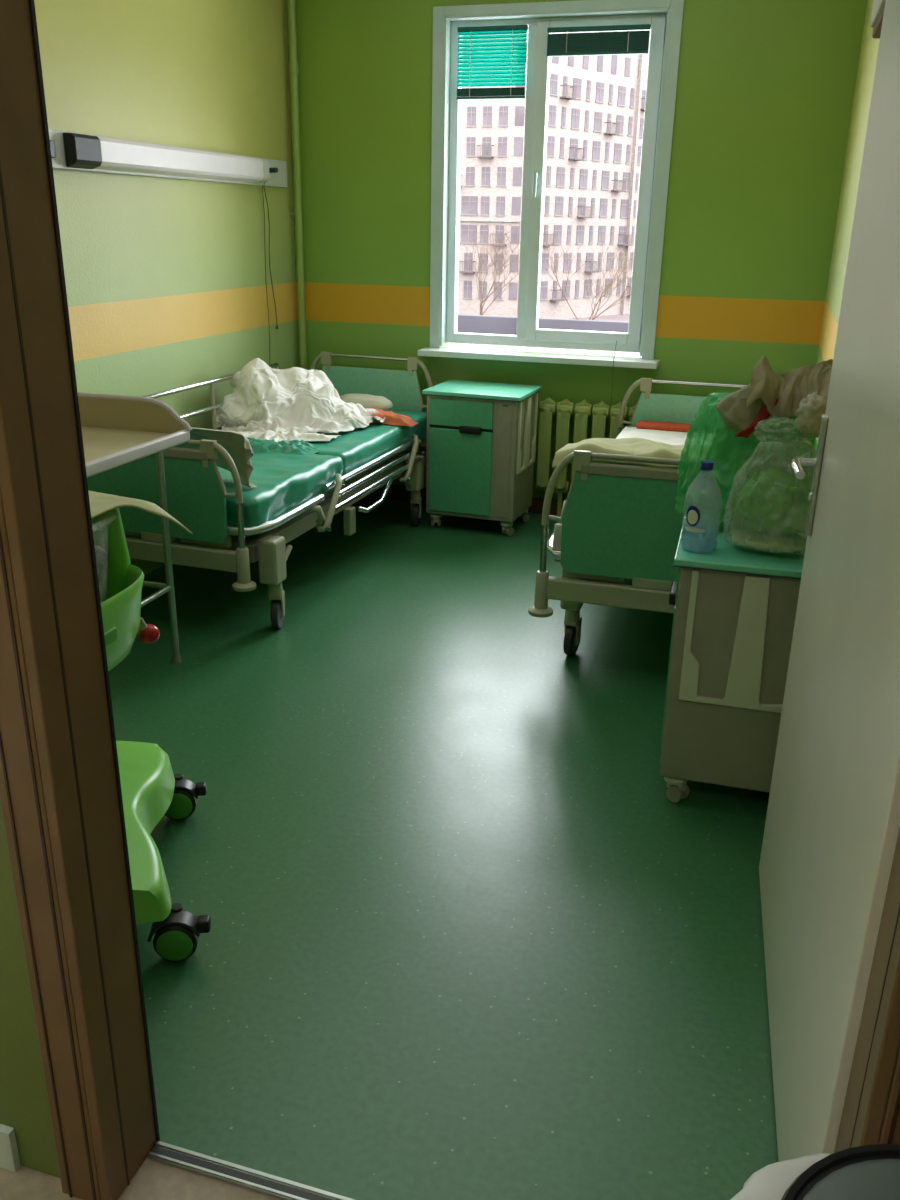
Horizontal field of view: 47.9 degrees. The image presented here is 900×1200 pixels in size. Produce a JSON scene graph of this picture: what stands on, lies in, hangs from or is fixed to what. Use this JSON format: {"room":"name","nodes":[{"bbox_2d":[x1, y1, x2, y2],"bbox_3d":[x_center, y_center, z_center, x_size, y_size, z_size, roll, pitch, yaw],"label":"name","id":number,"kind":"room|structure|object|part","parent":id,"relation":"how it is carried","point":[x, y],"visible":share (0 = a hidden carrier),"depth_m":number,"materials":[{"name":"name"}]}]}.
{"room":"hospital room","nodes":[
{"label":"hospital room","id":0,"kind":"room"},
{"bbox_2d":[0,801,59,1177],"bbox_3d":[0.709,-0.255,0.933,6.214,3.050,0.120,7,21,16],"label":"wall","id":1,"kind":"structure","parent":0,"point":[24,1106],"depth_m":1.71,"materials":[{"name":"paint"}]},
{"bbox_2d":[0,1124,20,1171],"bbox_3d":[-1.247,0.917,1.932,0.995,0.090,0.014,7,21,16],"label":"baseboard","id":2,"kind":"structure","parent":1,"relation":"attached to","point":[9,1155],"depth_m":1.79,"materials":[{"name":"white plastic"}]},
{"bbox_2d":[0,0,159,1199],"bbox_3d":[-0.587,-0.009,1.441,0.103,2.190,0.157,7,21,16],"label":"trim","id":3,"kind":"structure","parent":1,"relation":"attached to","point":[61,800],"depth_m":1.46,"materials":[{"name":"brown wood"}]},
{"bbox_2d":[148,1141,353,1199],"bbox_3d":[-0.006,1.070,1.700,1.123,0.009,0.035,7,21,16],"label":"trim","id":4,"kind":"structure","parent":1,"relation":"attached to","point":[255,1180],"depth_m":1.80,"materials":[{"name":"metal"}]},
{"bbox_2d":[34,0,298,575],"bbox_3d":[-1.685,-1.377,3.827,0.200,3.050,4.630,7,21,16],"label":"wall","id":5,"kind":"structure","parent":0,"point":[165,282],"depth_m":4.68,"materials":[{"name":"green paint"}]},
{"bbox_2d":[48,129,286,363],"bbox_3d":[-1.208,-1.496,4.889,0.105,1.258,2.115,7,21,16],"label":"wall lamp","id":6,"kind":"object","parent":5,"relation":"attached to","point":[69,150],"visible":0.86,"depth_m":4.44,"materials":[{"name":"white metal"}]},
{"bbox_2d":[50,140,56,157],"bbox_3d":[-1.512,-1.697,3.808,0.006,0.060,0.090,7,21,16],"label":"socket","id":7,"kind":"object","parent":6,"relation":"attached to","point":[53,143],"depth_m":3.84,"materials":[{"name":"grey plastic"}]},
{"bbox_3d":[-1.235,-2.026,4.703,0.030,0.136,2.115,7,21,16],"label":"plate","id":8,"kind":"part","parent":6,"relation":"part of","materials":[{"name":"white metal"}]},
{"bbox_2d":[94,137,263,182],"bbox_3d":[-1.204,-2.014,4.669,0.050,0.117,1.405,7,21,16],"label":"diffuser","id":9,"kind":"object","parent":6,"relation":"attached to","point":[116,156],"depth_m":4.53,"materials":[{"name":"white plastic"}]},
{"bbox_3d":[-0.993,-1.723,5.636,0.020,1.170,0.115,7,21,16],"label":"pull cord","id":10,"kind":"part","parent":6,"relation":"part of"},
{"bbox_3d":[-0.946,-2.291,5.400,0.067,0.025,0.025,19,27,40],"label":"switch knob","id":11,"kind":"part","parent":6,"relation":"part of","materials":[{"name":"black plastic"}]},
{"bbox_2d":[0,497,777,1199],"bbox_3d":[0.057,0.885,2.425,8.000,0.150,8.200,7,21,16],"label":"floor","id":12,"kind":"structure","parent":0,"point":[467,938],"depth_m":2.57,"materials":[{"name":"green laminate"}]},
{"bbox_2d":[77,392,191,662],"bbox_3d":[-1.390,-0.169,3.544,0.747,0.996,0.728,7,21,16],"label":"table","id":13,"kind":"object","parent":12,"relation":"on","point":[118,430],"visible":0.38,"depth_m":3.64,"materials":[{"name":"metal"}]},
{"bbox_2d":[77,392,191,477],"bbox_3d":[-1.383,-0.565,3.396,0.747,0.150,0.728,7,21,16],"label":"tray","id":14,"kind":"object","parent":13,"relation":"on","point":[118,430],"depth_m":3.62,"materials":[{"name":"beige plastic"}]},
{"bbox_3d":[-1.043,-0.167,3.746,0.026,0.838,0.026,7,21,16],"label":"leg","id":15,"kind":"part","parent":13,"relation":"part of","materials":[{"name":"metal"}]},
{"bbox_2d":[92,508,210,960],"bbox_3d":[-0.932,0.315,2.383,0.887,0.913,0.898,7,21,16],"label":"trolley","id":16,"kind":"object","parent":12,"relation":"on","point":[150,789],"visible":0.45,"depth_m":2.55,"materials":[{"name":"plastic"}]},
{"bbox_3d":[-0.891,-0.097,2.655,0.100,0.308,0.107,7,21,16],"label":"post","id":17,"kind":"part","parent":16,"relation":"part of","materials":[{"name":"plastic"}]},
{"bbox_2d":[101,564,143,671],"bbox_3d":[-1.109,0.140,2.364,0.511,0.240,0.869,7,21,16],"label":"basket","id":18,"kind":"object","parent":16,"relation":"on","point":[121,586],"depth_m":2.54,"materials":[{"name":"plastic"}]},
{"bbox_2d":[88,491,191,533],"bbox_3d":[-1.046,-0.113,2.262,0.551,0.113,0.884,7,21,16],"label":"sheet","id":19,"kind":"object","parent":16,"relation":"on","point":[100,503],"visible":0.2,"depth_m":2.53,"materials":[{"name":"beige fabric"}]},
{"bbox_3d":[-0.806,0.069,2.662,0.018,0.052,0.035,18,26,38],"label":"knob stem","id":20,"kind":"part","parent":16,"relation":"part of","materials":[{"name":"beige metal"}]},
{"bbox_3d":[-0.797,0.090,2.683,0.056,0.052,0.056,7,21,16],"label":"red knob","id":21,"kind":"part","parent":16,"relation":"part of","materials":[{"name":"plastic"}]},
{"bbox_3d":[-1.108,0.101,2.349,0.306,0.041,0.625,7,21,16],"label":"pad","id":22,"kind":"object","parent":16,"relation":"in","visible":0},
{"bbox_2d":[94,544,107,584],"bbox_3d":[-0.911,-0.074,2.515,0.034,0.131,0.186,7,21,16],"label":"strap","id":23,"kind":"object","parent":22,"relation":"on","point":[101,557],"visible":0.17,"depth_m":2.56,"materials":[{"name":"grey rubber"}]},
{"bbox_2d":[87,352,432,627],"bbox_3d":[-0.794,-0.647,5.025,0.952,0.877,2.293,8,21,17],"label":"hospital bed","id":24,"kind":"object","parent":12,"relation":"on","point":[196,493],"visible":0.61,"depth_m":4.08,"materials":[{"name":"metal"}]},
{"bbox_3d":[-1.180,-0.414,4.013,0.661,0.325,0.018,8,21,17],"label":"footboard","id":25,"kind":"part","parent":24,"relation":"part of","materials":[{"name":"green plastic"}]},
{"bbox_3d":[-1.177,-0.585,3.949,0.555,0.042,0.028,8,21,17],"label":"panel rail","id":26,"kind":"part","parent":24,"relation":"part of","materials":[{"name":"beige metal"}]},
{"bbox_3d":[-1.176,-0.628,3.933,0.605,0.020,0.020,8,21,17],"label":"rod","id":27,"kind":"part","parent":24,"relation":"part of","materials":[{"name":"beige metal"}]},
{"bbox_3d":[-1.177,-0.908,5.079,0.023,0.138,1.380,8,21,17],"label":"rail rod","id":28,"kind":"part","parent":24,"relation":"part of","materials":[{"name":"silver metal"}]},
{"bbox_3d":[-1.172,-1.066,5.025,0.025,0.064,1.411,8,21,17],"label":"rail","id":29,"kind":"part","parent":24,"relation":"part of","materials":[{"name":"silver metal"}]},
{"bbox_3d":[-1.180,-0.888,5.076,0.020,0.400,0.020,0,20,-4],"label":"rail post","id":30,"kind":"part","parent":24,"relation":"part of","materials":[{"name":"beige metal"}]},
{"bbox_3d":[-0.810,-0.278,3.929,0.025,0.230,0.025,8,21,17],"label":"post","id":31,"kind":"part","parent":24,"relation":"part of","materials":[{"name":"silver metal"}]},
{"bbox_3d":[-0.719,-0.162,4.101,0.080,0.185,0.100,8,21,17],"label":"leg","id":32,"kind":"part","parent":24,"relation":"part of","materials":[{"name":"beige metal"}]},
{"bbox_3d":[-0.584,-0.365,4.399,0.081,0.098,0.056,-11,24,-30],"label":"release knob","id":33,"kind":"part","parent":24,"relation":"part of","materials":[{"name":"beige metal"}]},
{"bbox_2d":[217,409,426,526],"bbox_3d":[-0.799,-0.732,4.987,0.811,0.198,2.113,8,21,17],"label":"mattress","id":34,"kind":"object","parent":24,"relation":"on","point":[285,476],"visible":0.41,"depth_m":4.57,"materials":[{"name":"green leather"}]},
{"bbox_2d":[175,427,255,487],"bbox_3d":[-1.028,-0.604,4.107,0.594,0.234,0.246,7,21,16],"label":"sheet","id":35,"kind":"object","parent":34,"relation":"on","point":[237,445],"visible":0.48,"depth_m":4.04,"materials":[{"name":"grey fabric"}]},
{"bbox_2d":[240,431,340,440],"bbox_3d":[-0.892,-0.806,4.941,0.702,0.031,0.199,1,20,0],"label":"sheet hem","id":36,"kind":"object","parent":34,"relation":"on","point":[304,436],"visible":0.42,"depth_m":4.92,"materials":[{"name":"white fabric"}]},
{"bbox_2d":[216,358,385,443],"bbox_3d":[-0.804,-1.063,5.192,0.658,0.336,0.825,15,24,32],"label":"heap","id":37,"kind":"object","parent":34,"relation":"on","point":[267,402],"visible":0.99,"depth_m":5.10,"materials":[{"name":"white fabric"}]},
{"bbox_2d":[339,393,392,410],"bbox_3d":[-0.489,-1.091,5.638,0.340,0.108,0.200,7,21,16],"label":"pillow","id":38,"kind":"object","parent":34,"relation":"on","point":[366,400],"visible":0.6,"depth_m":5.56,"materials":[{"name":"grey fabric"}]},
{"bbox_2d":[371,408,417,425],"bbox_3d":[-0.337,-0.984,5.421,0.349,0.062,0.150,9,22,21],"label":"folded cloth","id":39,"kind":"object","parent":34,"relation":"on","point":[392,418],"visible":0.77,"depth_m":5.38,"materials":[{"name":"orange fabric"}]},
{"bbox_3d":[-0.525,-0.432,4.494,0.060,0.221,0.227,8,21,17],"label":"rail arm","id":40,"kind":"part","parent":24,"relation":"part of","materials":[{"name":"beige metal"}]},
{"bbox_3d":[-0.483,-0.381,4.881,0.040,0.130,0.070,8,21,17],"label":"foot lever","id":41,"kind":"part","parent":24,"relation":"part of","materials":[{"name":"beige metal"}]},
{"bbox_3d":[-0.367,-0.680,4.982,0.026,0.026,1.140,8,21,17],"label":"rail","id":42,"kind":"part","parent":24,"relation":"part of","materials":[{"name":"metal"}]},
{"bbox_3d":[-0.469,-1.407,5.866,0.605,0.020,0.020,8,21,17],"label":"rod","id":43,"kind":"part","parent":24,"relation":"part of","materials":[{"name":"silver metal"}]},
{"bbox_3d":[-0.473,-1.162,5.957,0.661,0.392,0.018,8,21,17],"label":"headboard","id":44,"kind":"part","parent":24,"relation":"part of","materials":[{"name":"green plastic"}]},
{"bbox_3d":[-0.341,-0.586,5.007,0.024,0.024,1.100,8,21,17],"label":"rail rod","id":45,"kind":"part","parent":24,"relation":"part of","materials":[{"name":"silver metal"}]},
{"bbox_3d":[-0.343,-0.641,5.016,0.024,0.024,1.070,8,21,17],"label":"rail rod","id":46,"kind":"part","parent":24,"relation":"part of","materials":[{"name":"silver metal"}]},
{"bbox_3d":[-0.210,-0.751,5.365,0.060,0.221,0.227,8,21,17],"label":"rail arm","id":47,"kind":"part","parent":24,"relation":"part of","materials":[{"name":"beige metal"}]},
{"bbox_3d":[-0.192,-0.696,5.560,0.080,0.185,0.100,8,21,17],"label":"leg","id":48,"kind":"part","parent":24,"relation":"part of","materials":[{"name":"beige metal"}]},
{"bbox_2d":[422,380,541,535],"bbox_3d":[0.171,-0.785,5.602,0.542,0.765,0.451,8,22,18],"label":"base cabinet","id":49,"kind":"object","parent":12,"relation":"on","point":[481,436],"visible":1,"depth_m":5.42,"materials":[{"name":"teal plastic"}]},
{"bbox_3d":[0.053,-0.690,5.456,0.350,0.455,0.012,8,22,18],"label":"cabinet door","id":50,"kind":"part","parent":49,"relation":"part of","materials":[{"name":"teal laminate"}]},
{"bbox_3d":[0.058,-0.983,5.347,0.350,0.140,0.012,8,22,18],"label":"drawer","id":51,"kind":"part","parent":49,"relation":"part of","materials":[{"name":"teal laminate"}]},
{"bbox_3d":[0.107,-0.895,5.345,0.120,0.038,0.024,8,22,18],"label":"handle","id":52,"kind":"part","parent":49,"relation":"part of","materials":[{"name":"black plastic"}]},
{"bbox_2d":[535,397,636,516],"bbox_3d":[0.994,-0.754,5.670,1.032,0.689,0.142,7,21,16],"label":"radiator","id":53,"kind":"object","parent":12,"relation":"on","point":[565,409],"visible":0.41,"depth_m":5.65,"materials":[{"name":"metal"}]},
{"bbox_2d":[528,378,777,655],"bbox_3d":[1.010,-0.424,4.542,0.904,0.857,2.108,7,21,15],"label":"hospital bed","id":54,"kind":"object","parent":12,"relation":"on","point":[615,544],"visible":0.56,"depth_m":3.64,"materials":[{"name":"teal laminate"}]},
{"bbox_3d":[0.345,-0.180,3.723,0.025,0.230,0.025,7,21,15],"label":"post","id":55,"kind":"part","parent":54,"relation":"part of","materials":[{"name":"silver metal"}]},
{"bbox_3d":[0.474,-0.060,3.887,0.080,0.185,0.100,7,21,15],"label":"leg","id":56,"kind":"part","parent":54,"relation":"part of","materials":[{"name":"beige metal"}]},
{"bbox_3d":[0.730,-0.243,3.578,0.676,0.372,0.018,7,21,15],"label":"footboard","id":57,"kind":"part","parent":54,"relation":"part of","materials":[{"name":"green plastic"}]},
{"bbox_3d":[0.733,-0.435,3.506,0.570,0.042,0.028,7,21,15],"label":"panel rail","id":58,"kind":"part","parent":54,"relation":"part of","materials":[{"name":"beige metal"}]},
{"bbox_3d":[0.734,-0.478,3.490,0.620,0.020,0.020,7,21,15],"label":"rod","id":59,"kind":"part","parent":54,"relation":"part of","materials":[{"name":"beige metal"}]},
{"bbox_3d":[1.306,-0.902,5.392,0.676,0.360,0.018,7,21,15],"label":"headboard","id":60,"kind":"part","parent":54,"relation":"part of","materials":[{"name":"green plastic"}]},
{"bbox_3d":[1.311,-1.131,5.307,0.620,0.020,0.020,7,21,15],"label":"rod","id":61,"kind":"part","parent":54,"relation":"part of","materials":[{"name":"silver metal"}]},
{"bbox_3d":[1.021,-0.509,4.523,0.747,0.154,1.931,7,21,15],"label":"mattress","id":62,"kind":"object","parent":54,"relation":"on","visible":0},
{"bbox_2d":[616,426,695,444],"bbox_3d":[1.102,-0.666,4.700,0.761,0.015,1.320,7,21,16],"label":"sheet","id":63,"kind":"object","parent":62,"relation":"on","point":[668,437],"visible":0.1,"depth_m":5.14,"materials":[{"name":"white fabric"}]},
{"bbox_2d":[552,438,694,468],"bbox_3d":[0.846,-0.492,3.862,0.790,0.296,0.723,7,21,16],"label":"blanket","id":64,"kind":"object","parent":63,"relation":"on","point":[642,447],"visible":0.34,"depth_m":3.62,"materials":[{"name":"beige fabric"}]},
{"bbox_2d":[636,420,689,431],"bbox_3d":[1.123,-0.911,5.311,0.286,0.027,0.138,7,21,16],"label":"folded cloth","id":65,"kind":"object","parent":63,"relation":"on","point":[667,426],"visible":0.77,"depth_m":5.28,"materials":[{"name":"orange fabric"}]},
{"bbox_2d":[660,516,806,802],"bbox_3d":[0.873,0.182,3.042,0.451,0.765,0.542,7,21,14],"label":"bedside cabinet","id":66,"kind":"object","parent":12,"relation":"on","point":[735,608],"visible":0.73,"depth_m":2.80,"materials":[{"name":"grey laminate"}]},
{"bbox_3d":[0.695,0.180,3.154,0.012,0.455,0.350,7,21,14],"label":"cabinet door","id":67,"kind":"part","parent":66,"relation":"part of","materials":[{"name":"plastic"}]},
{"bbox_3d":[0.670,-0.020,3.024,0.024,0.038,0.120,7,21,14],"label":"handle","id":68,"kind":"part","parent":66,"relation":"part of","materials":[{"name":"silver metal"}]},
{"bbox_3d":[0.700,-0.113,3.045,0.012,0.140,0.350,7,21,14],"label":"drawer","id":69,"kind":"part","parent":66,"relation":"part of","materials":[{"name":"teal laminate"}]},
{"bbox_2d":[685,460,713,532],"bbox_3d":[0.689,-0.256,2.761,0.100,0.245,0.101,0,20,-3],"label":"water bottle","id":70,"kind":"object","parent":66,"relation":"on","point":[693,514],"visible":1,"depth_m":2.73,"materials":[{"name":"blue plastic"}]},
{"bbox_2d":[675,392,816,527],"bbox_3d":[0.872,-0.409,2.957,0.407,0.400,0.233,6,21,14],"label":"plastic bag","id":71,"kind":"object","parent":66,"relation":"on","point":[704,490],"visible":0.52,"depth_m":2.89,"materials":[{"name":"green plastic"}]},
{"bbox_2d":[713,423,792,521],"bbox_3d":[0.880,-0.376,2.964,0.290,0.308,0.165,7,21,16],"label":"fabric bundle","id":72,"kind":"object","parent":71,"relation":"in","point":[724,512],"visible":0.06,"depth_m":2.89,"materials":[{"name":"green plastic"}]},
{"bbox_3d":[0.894,-0.284,2.739,0.288,0.318,0.221,7,21,16],"label":"plastic bag","id":73,"kind":"object","parent":66,"relation":"on","visible":0},
{"bbox_2d":[731,528,806,552],"bbox_3d":[0.884,-0.166,2.792,0.214,0.054,0.150,7,21,16],"label":"pad","id":74,"kind":"object","parent":73,"relation":"in","point":[767,541],"visible":0.81,"depth_m":2.75,"materials":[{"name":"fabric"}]},
{"bbox_2d":[731,466,811,533],"bbox_3d":[0.890,-0.274,2.751,0.235,0.170,0.155,7,21,16],"label":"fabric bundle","id":75,"kind":"object","parent":73,"relation":"in","point":[772,500],"visible":0.84,"depth_m":2.70,"materials":[{"name":"green fabric"}]},
{"bbox_2d":[795,392,826,437],"bbox_3d":[0.945,-0.480,2.635,0.093,0.120,0.094,7,21,16],"label":"bundle","id":76,"kind":"object","parent":73,"relation":"on","point":[810,412],"visible":0.86,"depth_m":2.60,"materials":[{"name":"grey fabric"}]},
{"bbox_3d":[0.883,-0.447,2.699,0.142,0.087,0.107,7,21,16],"label":"knot","id":77,"kind":"object","parent":73,"relation":"attached to","visible":0},
{"bbox_2d":[747,355,832,417],"bbox_3d":[0.931,-0.575,2.726,0.246,0.155,0.196,7,21,16],"label":"garment","id":78,"kind":"object","parent":77,"relation":"on","point":[791,387],"visible":0.84,"depth_m":2.69,"materials":[{"name":"beige fabric"}]},
{"bbox_2d":[715,383,764,435],"bbox_3d":[0.798,-0.528,2.768,0.144,0.150,0.060,7,21,16],"label":"cloth","id":79,"kind":"object","parent":78,"relation":"hanging from","point":[735,414],"visible":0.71,"depth_m":2.75,"materials":[{"name":"grey fabric"}]},
{"bbox_2d":[735,398,778,438],"bbox_3d":[0.830,-0.493,2.744,0.104,0.116,0.020,6,21,14],"label":"strap","id":80,"kind":"object","parent":78,"relation":"hanging from","point":[764,414],"visible":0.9,"depth_m":2.74,"materials":[{"name":"fabric"}]},
{"bbox_2d":[730,1144,899,1199],"bbox_3d":[0.468,0.970,1.099,0.405,0.655,0.360,7,21,16],"label":"rubbish bin","id":81,"kind":"object","parent":12,"relation":"on","point":[866,1172],"visible":1,"depth_m":1.11,"materials":[{"name":"white plastic"}]},
{"bbox_3d":[0.494,0.674,0.981,0.330,0.017,0.330,7,21,16],"label":"lid","id":82,"kind":"part","parent":81,"relation":"part of","materials":[{"name":"grey plastic"}]},
{"bbox_2d":[286,0,867,499],"bbox_3d":[0.551,-2.000,5.609,3.355,3.050,0.300,7,21,16],"label":"wall","id":83,"kind":"structure","parent":0,"point":[765,92],"depth_m":5.35,"materials":[{"name":"green paint"}]},
{"bbox_2d":[287,0,306,369],"bbox_3d":[-0.880,-2.104,5.820,0.081,3.050,0.052,7,21,16],"label":"pipe","id":84,"kind":"object","parent":83,"relation":"attached to","point":[293,64],"visible":0.91,"depth_m":5.70,"materials":[{"name":"metal"}]},
{"bbox_2d":[366,484,564,514],"bbox_3d":[0.479,-0.561,5.983,2.955,0.090,0.014,7,21,16],"label":"baseboard","id":85,"kind":"structure","parent":83,"relation":"attached to","point":[398,492],"depth_m":6.18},
{"bbox_2d":[418,0,683,368],"bbox_3d":[0.513,-2.175,5.387,1.343,1.757,0.285,7,21,16],"label":"window","id":86,"kind":"structure","parent":83,"relation":"in","point":[665,17],"depth_m":5.40,"materials":[{"name":"white plastic"}]},
{"bbox_2d":[457,25,527,99],"bbox_3d":[0.217,-2.812,5.306,0.374,0.340,0.027,7,21,16],"label":"blind","id":87,"kind":"object","parent":86,"relation":"attached to","point":[483,62],"visible":1,"depth_m":5.30,"materials":[{"name":"teal plastic"}]},
{"bbox_3d":[0.106,-2.817,5.327,0.003,0.308,0.003,7,21,16],"label":"ladder cord","id":88,"kind":"part","parent":87,"relation":"part of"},
{"bbox_3d":[0.214,-2.659,5.364,0.370,0.012,0.024,7,21,16],"label":"rail","id":89,"kind":"part","parent":87,"relation":"part of","materials":[{"name":"white metal"}]},
{"bbox_3d":[0.220,-2.961,5.252,0.374,0.022,0.024,7,21,16],"label":"head rail","id":90,"kind":"part","parent":87,"relation":"part of","materials":[{"name":"metal"}]},
{"bbox_3d":[0.320,-2.791,5.266,0.003,0.308,0.003,7,21,16],"label":"ladder cord","id":91,"kind":"part","parent":87,"relation":"part of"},
{"bbox_3d":[0.457,-2.225,5.420,0.026,0.134,0.058,7,21,16],"label":"handle","id":92,"kind":"part","parent":86,"relation":"part of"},
{"bbox_3d":[0.488,-1.356,5.655,1.343,0.033,0.213,7,21,16],"label":"sill","id":93,"kind":"part","parent":86,"relation":"part of","materials":[{"name":"white plastic"}]},
{"bbox_3d":[0.753,-2.190,5.402,0.652,1.587,0.065,7,21,16],"label":"sash","id":94,"kind":"part","parent":86,"relation":"part of","materials":[{"name":"white plastic"}]},
{"bbox_2d":[547,24,650,56],"bbox_3d":[0.744,-2.817,5.104,0.519,0.129,0.027,7,21,16],"label":"blind","id":95,"kind":"object","parent":86,"relation":"attached to","point":[625,42],"visible":1,"depth_m":5.10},
{"bbox_3d":[0.743,-2.763,5.126,0.515,0.012,0.024,7,21,16],"label":"rail","id":96,"kind":"part","parent":95,"relation":"part of","materials":[{"name":"white metal"}]},
{"bbox_3d":[0.745,-2.868,5.087,0.519,0.022,0.024,7,21,16],"label":"head rail","id":97,"kind":"part","parent":95,"relation":"part of","materials":[{"name":"metal"}]},
{"bbox_2d":[611,341,616,401],"bbox_3d":[0.885,-1.233,5.472,0.008,0.321,0.054,7,21,16],"label":"blind cord","id":98,"kind":"object","parent":86,"relation":"hanging from","point":[616,341],"visible":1,"depth_m":5.44,"materials":[{"name":"grey plastic"}]},
{"bbox_2d":[806,0,879,445],"bbox_3d":[1.345,-1.022,3.023,0.200,3.050,4.510,7,21,16],"label":"wall","id":99,"kind":"structure","parent":0,"point":[866,67],"depth_m":4.31,"materials":[{"name":"paint"}]},
{"bbox_2d":[759,0,899,1161],"bbox_3d":[0.669,-0.044,1.766,0.098,2.048,1.237,6,21,13],"label":"door","id":100,"kind":"structure","parent":99,"relation":"in","point":[832,824],"depth_m":1.71,"materials":[{"name":"paint"}]},
{"bbox_3d":[0.770,-0.287,2.198,0.058,0.022,0.136,6,21,13],"label":"lever","id":101,"kind":"part","parent":100,"relation":"part of","materials":[{"name":"silver metal"}]},
{"bbox_3d":[0.815,-0.275,2.253,0.012,0.270,0.032,6,21,13],"label":"handle plate","id":102,"kind":"part","parent":100,"relation":"part of","materials":[{"name":"metal"}]},
{"bbox_2d":[834,827,899,1152],"bbox_3d":[0.583,0.137,1.108,0.101,2.190,0.157,7,21,16],"label":"trim","id":103,"kind":"structure","parent":99,"relation":"attached to","point":[871,1109],"depth_m":1.23,"materials":[{"name":"brown wood"}]},
{"bbox_2d":[870,0,885,38],"bbox_3d":[0.981,-1.381,2.153,0.108,0.282,0.350,7,21,16],"label":"wall fixture","id":104,"kind":"object","parent":99,"relation":"attached to","point":[878,5],"visible":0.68,"depth_m":2.24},
{"label":"outside","id":105,"kind":"structure","parent":0,"visible":0},
{"bbox_2d":[574,314,628,321],"bbox_3d":[28.488,-41.201,137.180,270.000,0.400,230.000,7,21,16],"label":"ground","id":106,"kind":"structure","parent":105,"point":[625,318],"depth_m":99.84,"materials":[{"name":"white snow"}]},
{"bbox_2d":[465,218,520,314],"bbox_3d":[3.132,-18.471,61.528,4.808,8.977,5.097,19,27,39],"label":"bare tree","id":107,"kind":"object","parent":106,"relation":"on","point":[501,240],"visible":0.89,"depth_m":61.00,"materials":[{"name":"brown plant"}]},
{"bbox_2d":[457,314,628,334],"bbox_3d":[7.034,-8.163,39.512,70.000,5.150,0.400,7,21,16],"label":"wall","id":108,"kind":"structure","parent":106,"relation":"on","point":[506,325],"depth_m":39.81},
{"bbox_2d":[458,30,650,318],"bbox_3d":[1.889,-49.609,109.178,55.436,34.000,39.044,7,21,16],"label":"apartment building","id":109,"kind":"structure","parent":106,"relation":"on","point":[596,106],"depth_m":94.33,"materials":[{"name":"concrete"}]},
{"bbox_3d":[-11.219,-36.678,97.176,40.000,0.200,0.250,7,21,16],"label":"cornice","id":110,"kind":"part","parent":109,"relation":"part of","materials":[{"name":"concrete"}]},
{"bbox_2d":[541,232,633,319],"bbox_3d":[7.785,-15.109,53.667,5.779,8.326,7.069,-16,26,-39],"label":"bare tree","id":111,"kind":"object","parent":106,"relation":"on","point":[612,261],"visible":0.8,"depth_m":53.76,"materials":[{"name":"brown plant"}]},
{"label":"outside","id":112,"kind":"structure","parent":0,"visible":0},
{"bbox_2d":[455,343,639,355],"bbox_3d":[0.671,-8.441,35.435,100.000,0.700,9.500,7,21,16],"label":"window sill","id":113,"kind":"object","parent":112,"point":[456,344],"depth_m":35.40,"materials":[{"name":"white plastic"}]}
]}

